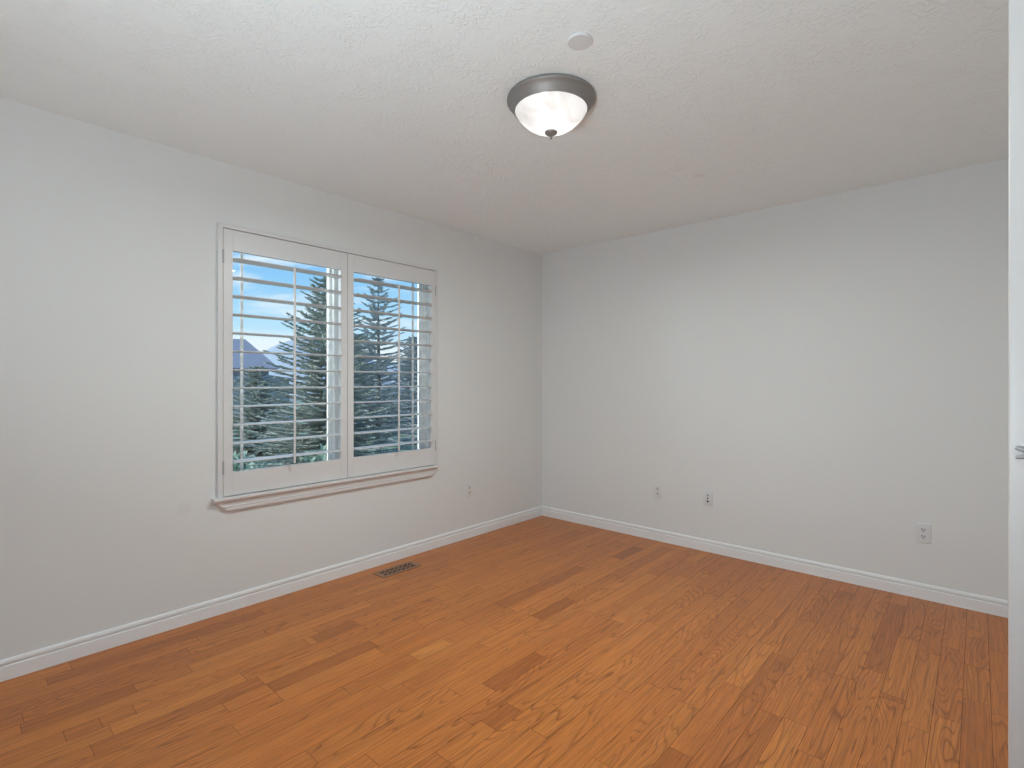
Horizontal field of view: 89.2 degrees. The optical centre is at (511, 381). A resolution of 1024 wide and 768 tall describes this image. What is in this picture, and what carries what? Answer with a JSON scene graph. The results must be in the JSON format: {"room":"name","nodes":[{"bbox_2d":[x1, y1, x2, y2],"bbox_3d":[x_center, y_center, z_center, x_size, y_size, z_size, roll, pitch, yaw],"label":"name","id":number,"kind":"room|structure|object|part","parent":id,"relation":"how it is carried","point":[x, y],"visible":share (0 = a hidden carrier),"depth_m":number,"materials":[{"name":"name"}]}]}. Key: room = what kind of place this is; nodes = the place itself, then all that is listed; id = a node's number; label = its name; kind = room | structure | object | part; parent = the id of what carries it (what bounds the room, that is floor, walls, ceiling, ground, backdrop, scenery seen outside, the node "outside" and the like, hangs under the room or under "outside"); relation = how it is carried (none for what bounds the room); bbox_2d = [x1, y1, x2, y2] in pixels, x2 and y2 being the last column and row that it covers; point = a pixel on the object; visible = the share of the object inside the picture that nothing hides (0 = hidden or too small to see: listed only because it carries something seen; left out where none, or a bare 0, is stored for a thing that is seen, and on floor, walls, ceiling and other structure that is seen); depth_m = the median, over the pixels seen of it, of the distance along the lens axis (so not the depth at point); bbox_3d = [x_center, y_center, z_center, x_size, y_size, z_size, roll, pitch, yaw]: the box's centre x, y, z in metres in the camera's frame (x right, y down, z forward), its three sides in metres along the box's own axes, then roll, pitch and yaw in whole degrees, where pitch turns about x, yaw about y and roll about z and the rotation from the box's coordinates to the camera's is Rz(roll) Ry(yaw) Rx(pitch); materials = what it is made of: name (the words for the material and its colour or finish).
{"room":"empty bedroom","nodes":[
{"label":"empty bedroom","id":0,"kind":"room"},
{"bbox_2d":[0,98,541,659],"bbox_3d":[-2.246,0.058,2.158,0.140,2.590,7.691,0,0,42],"label":"wall","id":1,"kind":"structure","parent":0,"point":[110,518],"depth_m":2.58,"materials":[{"name":"paint"}]},
{"bbox_2d":[0,506,541,681],"bbox_3d":[-1.131,1.209,3.287,0.012,0.088,4.241,0,0,42],"label":"baseboard","id":2,"kind":"structure","parent":1,"relation":"attached to","point":[39,659],"depth_m":2.79,"materials":[{"name":"white paint"}]},
{"bbox_2d":[212,465,438,511],"bbox_3d":[-1.074,0.667,3.325,0.046,0.085,1.535,0,0,42],"label":"trim","id":3,"kind":"structure","parent":1,"relation":"attached to","point":[273,496],"depth_m":3.19,"materials":[{"name":"white paint"}]},
{"bbox_2d":[225,253,428,496],"bbox_3d":[-1.133,-0.102,3.403,0.123,1.460,1.480,0,0,42],"label":"window","id":4,"kind":"structure","parent":1,"relation":"in","point":[332,283],"depth_m":3.38,"materials":[{"name":"white plastic"}]},
{"bbox_2d":[222,228,346,496],"bbox_3d":[-1.320,-0.103,3.079,0.743,1.448,0.153,0,0,-44],"label":"window shutter","id":5,"kind":"object","parent":4,"relation":"attached to","point":[267,478],"visible":1,"depth_m":3.03,"materials":[{"name":"white paint"}]},
{"bbox_3d":[-1.319,0.558,3.081,0.027,0.126,0.643,0,0,42],"label":"rail","id":6,"kind":"part","parent":5,"relation":"part of","materials":[{"name":"white paint"}]},
{"bbox_3d":[-1.319,-0.770,3.081,0.027,0.113,0.643,0,0,42],"label":"rail","id":7,"kind":"part","parent":5,"relation":"part of","materials":[{"name":"white paint"}]},
{"bbox_3d":[-1.272,-0.097,3.039,0.009,1.150,0.013,0,0,42],"label":"tilt rod","id":8,"kind":"part","parent":5,"relation":"part of","materials":[{"name":"white paint"}]},
{"bbox_3d":[-1.404,-0.102,3.150,0.032,1.360,0.642,0,0,42],"label":"sash","id":9,"kind":"part","parent":4,"relation":"part of","materials":[{"name":"white plastic"}]},
{"bbox_3d":[-1.149,-0.102,3.417,0.080,1.430,1.450,0,0,42],"label":"frame","id":10,"kind":"part","parent":4,"relation":"part of","materials":[{"name":"white plastic"}]},
{"bbox_2d":[347,253,435,477],"bbox_3d":[-0.826,-0.103,3.629,0.730,1.448,0.153,0,0,-44],"label":"window shutter","id":11,"kind":"object","parent":4,"relation":"attached to","point":[392,461],"visible":1,"depth_m":3.56,"materials":[{"name":"white paint"}]},
{"bbox_3d":[-0.827,0.558,3.628,0.027,0.126,0.642,0,0,42],"label":"rail","id":12,"kind":"part","parent":11,"relation":"part of","materials":[{"name":"white paint"}]},
{"bbox_3d":[-0.827,-0.770,3.628,0.027,0.113,0.642,0,0,42],"label":"rail","id":13,"kind":"part","parent":11,"relation":"part of","materials":[{"name":"white paint"}]},
{"bbox_3d":[-0.781,-0.097,3.586,0.009,1.150,0.013,0,0,42],"label":"tilt rod","id":14,"kind":"part","parent":11,"relation":"part of","materials":[{"name":"white paint"}]},
{"bbox_3d":[-0.918,-0.102,3.691,0.032,1.360,0.665,0,0,42],"label":"sash","id":15,"kind":"part","parent":4,"relation":"part of","materials":[{"name":"white plastic"}]},
{"bbox_2d":[217,222,437,497],"bbox_3d":[-1.076,-0.111,3.351,0.031,1.484,1.522,0,0,42],"label":"trim","id":16,"kind":"structure","parent":1,"relation":"attached to","point":[220,226],"depth_m":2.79,"materials":[{"name":"white paint"}]},
{"bbox_2d":[466,482,472,497],"bbox_3d":[-0.343,0.872,4.167,0.008,0.114,0.070,0,0,42],"label":"electrical outlet","id":17,"kind":"object","parent":1,"relation":"attached to","point":[469,486],"visible":1,"depth_m":4.17,"materials":[{"name":"white plastic"}]},
{"bbox_2d":[0,0,1007,254],"bbox_3d":[-0.899,-1.267,0.949,3.760,0.160,7.691,0,0,42],"label":"ceiling","id":18,"kind":"structure","parent":0,"point":[702,110],"depth_m":2.12,"materials":[{"name":"paint"}]},
{"bbox_2d":[507,73,595,139],"bbox_3d":[0.164,-1.100,2.175,0.369,0.172,0.369,0,0,42],"label":"ceiling light","id":19,"kind":"object","parent":18,"relation":"attached to","point":[550,105],"visible":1,"depth_m":2.07,"materials":[{"name":"white glass"}]},
{"bbox_2d":[568,32,591,49],"bbox_3d":[0.236,-1.182,1.805,0.085,0.009,0.085,0,0,42],"label":"cover plate","id":20,"kind":"object","parent":18,"relation":"attached to","point":[580,40],"visible":1,"depth_m":1.80,"materials":[{"name":"white plastic"}]},
{"bbox_2d":[0,516,1007,767],"bbox_3d":[-0.899,1.328,0.949,3.760,0.150,7.691,0,0,42],"label":"floor","id":21,"kind":"structure","parent":0,"point":[541,641],"depth_m":2.20,"materials":[{"name":"brown wood"}]},
{"bbox_2d":[373,561,421,577],"bbox_3d":[-0.761,1.251,3.459,0.121,0.004,0.304,0,0,42],"label":"floor vent","id":22,"kind":"object","parent":21,"relation":"in","point":[409,565],"visible":1,"depth_m":3.45,"materials":[{"name":"brown metal"}]},
{"bbox_2d":[542,158,1007,600],"bbox_3d":[1.623,0.058,3.758,3.480,2.590,0.140,0,0,42],"label":"wall","id":23,"kind":"structure","parent":0,"point":[833,369],"depth_m":3.38,"materials":[{"name":"paint"}]},
{"bbox_2d":[654,483,661,498],"bbox_3d":[1.148,0.863,4.086,0.070,0.114,0.008,0,0,42],"label":"electrical outlet","id":24,"kind":"object","parent":23,"relation":"attached to","point":[657,487],"visible":1,"depth_m":4.08,"materials":[{"name":"white plastic"}]},
{"bbox_2d":[703,490,712,506],"bbox_3d":[1.442,0.859,3.822,0.070,0.114,0.008,0,0,42],"label":"jack plate","id":25,"kind":"object","parent":23,"relation":"attached to","point":[707,494],"visible":1,"depth_m":3.82,"materials":[{"name":"white plastic"}]},
{"bbox_2d":[542,506,1007,617],"bbox_3d":[1.573,1.209,3.702,3.480,0.088,0.012,0,0,42],"label":"baseboard","id":26,"kind":"structure","parent":23,"relation":"attached to","point":[984,604],"depth_m":3.38,"materials":[{"name":"white paint"}]},
{"bbox_2d":[916,522,930,543],"bbox_3d":[2.369,0.874,2.989,0.070,0.114,0.008,0,0,42],"label":"electrical outlet","id":27,"kind":"object","parent":23,"relation":"attached to","point":[923,531],"visible":1,"depth_m":2.99,"materials":[{"name":"white plastic"}]},
{"bbox_2d":[919,534,926,538],"bbox_3d":[2.368,0.893,2.988,0.034,0.027,0.003,0,0,42],"label":"receptacle","id":28,"kind":"object","parent":27,"relation":"attached to","point":[921,536],"depth_m":2.99,"materials":[{"name":"white plastic"}]},
{"bbox_2d":[919,527,926,532],"bbox_3d":[2.368,0.855,2.988,0.034,0.027,0.003,0,0,42],"label":"receptacle","id":29,"kind":"object","parent":27,"relation":"attached to","point":[921,529],"depth_m":2.99,"materials":[{"name":"white plastic"}]},
{"bbox_3d":[0.448,0.058,-0.260,0.140,2.590,7.691,0,0,42],"label":"wall","id":30,"kind":"structure","parent":0,"visible":0},
{"bbox_2d":[1008,0,1023,767],"bbox_3d":[1.057,0.232,0.827,0.385,2.018,0.047,0,0,42],"label":"door","id":31,"kind":"structure","parent":30,"relation":"in","point":[1015,7],"depth_m":0.94,"materials":[{"name":"paint"}]},
{"label":"outside","id":32,"kind":"structure","parent":0,"visible":0},
{"bbox_2d":[233,398,417,466],"bbox_3d":[-11.373,2.123,37.091,60.000,0.778,90.000,0,0,42],"label":"ground","id":33,"kind":"structure","parent":32,"point":[396,437],"depth_m":17.26,"materials":[{"name":"green plant"}]},
{"bbox_2d":[233,450,265,470],"bbox_3d":[-3.741,1.411,7.205,1.001,0.903,1.071,0,0,-16],"label":"shrub","id":34,"kind":"object","parent":33,"relation":"on","point":[236,466],"visible":0.15,"depth_m":7.19,"materials":[{"name":"green plant"}]},
{"bbox_2d":[233,339,293,421],"bbox_3d":[-17.233,0.187,28.101,9.250,5.233,9.300,0,0,-28],"label":"house","id":35,"kind":"structure","parent":33,"relation":"on","point":[249,359],"depth_m":27.00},
{"bbox_2d":[233,365,304,458],"bbox_3d":[-6.335,0.826,12.728,2.779,2.478,2.821,0,0,-1],"label":"spruce tree","id":36,"kind":"object","parent":33,"relation":"on","point":[247,411],"visible":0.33,"depth_m":12.62,"materials":[{"name":"green plant"}]},
{"bbox_2d":[299,443,326,462],"bbox_3d":[-2.621,1.356,7.233,0.999,1.013,1.051,0,0,42],"label":"shrub","id":37,"kind":"object","parent":33,"relation":"on","point":[319,457],"visible":0.02,"depth_m":7.17,"materials":[{"name":"green plant"}]},
{"bbox_2d":[233,276,408,469],"bbox_3d":[-3.491,0.031,9.761,3.657,4.046,3.644,0,0,-2],"label":"spruce tree","id":38,"kind":"object","parent":33,"relation":"on","point":[314,379],"visible":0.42,"depth_m":9.53,"materials":[{"name":"green plant"}]},
{"bbox_2d":[305,333,394,427],"bbox_3d":[-6.447,-0.001,21.891,5.191,4.110,5.113,0,0,-29],"label":"spruce tree","id":39,"kind":"object","parent":33,"relation":"on","point":[361,383],"visible":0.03,"depth_m":21.77,"materials":[{"name":"green plant"}]},
{"bbox_2d":[354,277,417,448],"bbox_3d":[-3.796,-0.481,14.888,4.287,5.070,4.212,0,0,4],"label":"spruce tree","id":40,"kind":"object","parent":33,"relation":"on","point":[378,366],"visible":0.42,"depth_m":14.88,"materials":[{"name":"green plant"}]},
{"bbox_2d":[370,336,417,434],"bbox_3d":[-3.711,0.175,19.582,3.920,3.758,3.772,0,0,-3],"label":"spruce tree","id":41,"kind":"object","parent":33,"relation":"on","point":[404,381],"visible":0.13,"depth_m":19.28,"materials":[{"name":"green plant"}]},
{"bbox_2d":[391,343,417,449],"bbox_3d":[-1.935,0.322,12.307,2.014,3.464,1.810,0,0,10],"label":"spruce tree","id":42,"kind":"object","parent":33,"relation":"on","point":[416,361],"visible":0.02,"depth_m":12.11,"materials":[{"name":"green plant"}]},
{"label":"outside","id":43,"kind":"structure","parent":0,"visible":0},
{"bbox_2d":[263,339,405,400],"bbox_3d":[-202.560,-9.718,433.372,673.254,49.997,532.930,0,0,42],"label":"hill","id":44,"kind":"structure","parent":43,"point":[271,357],"depth_m":379.43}
]}

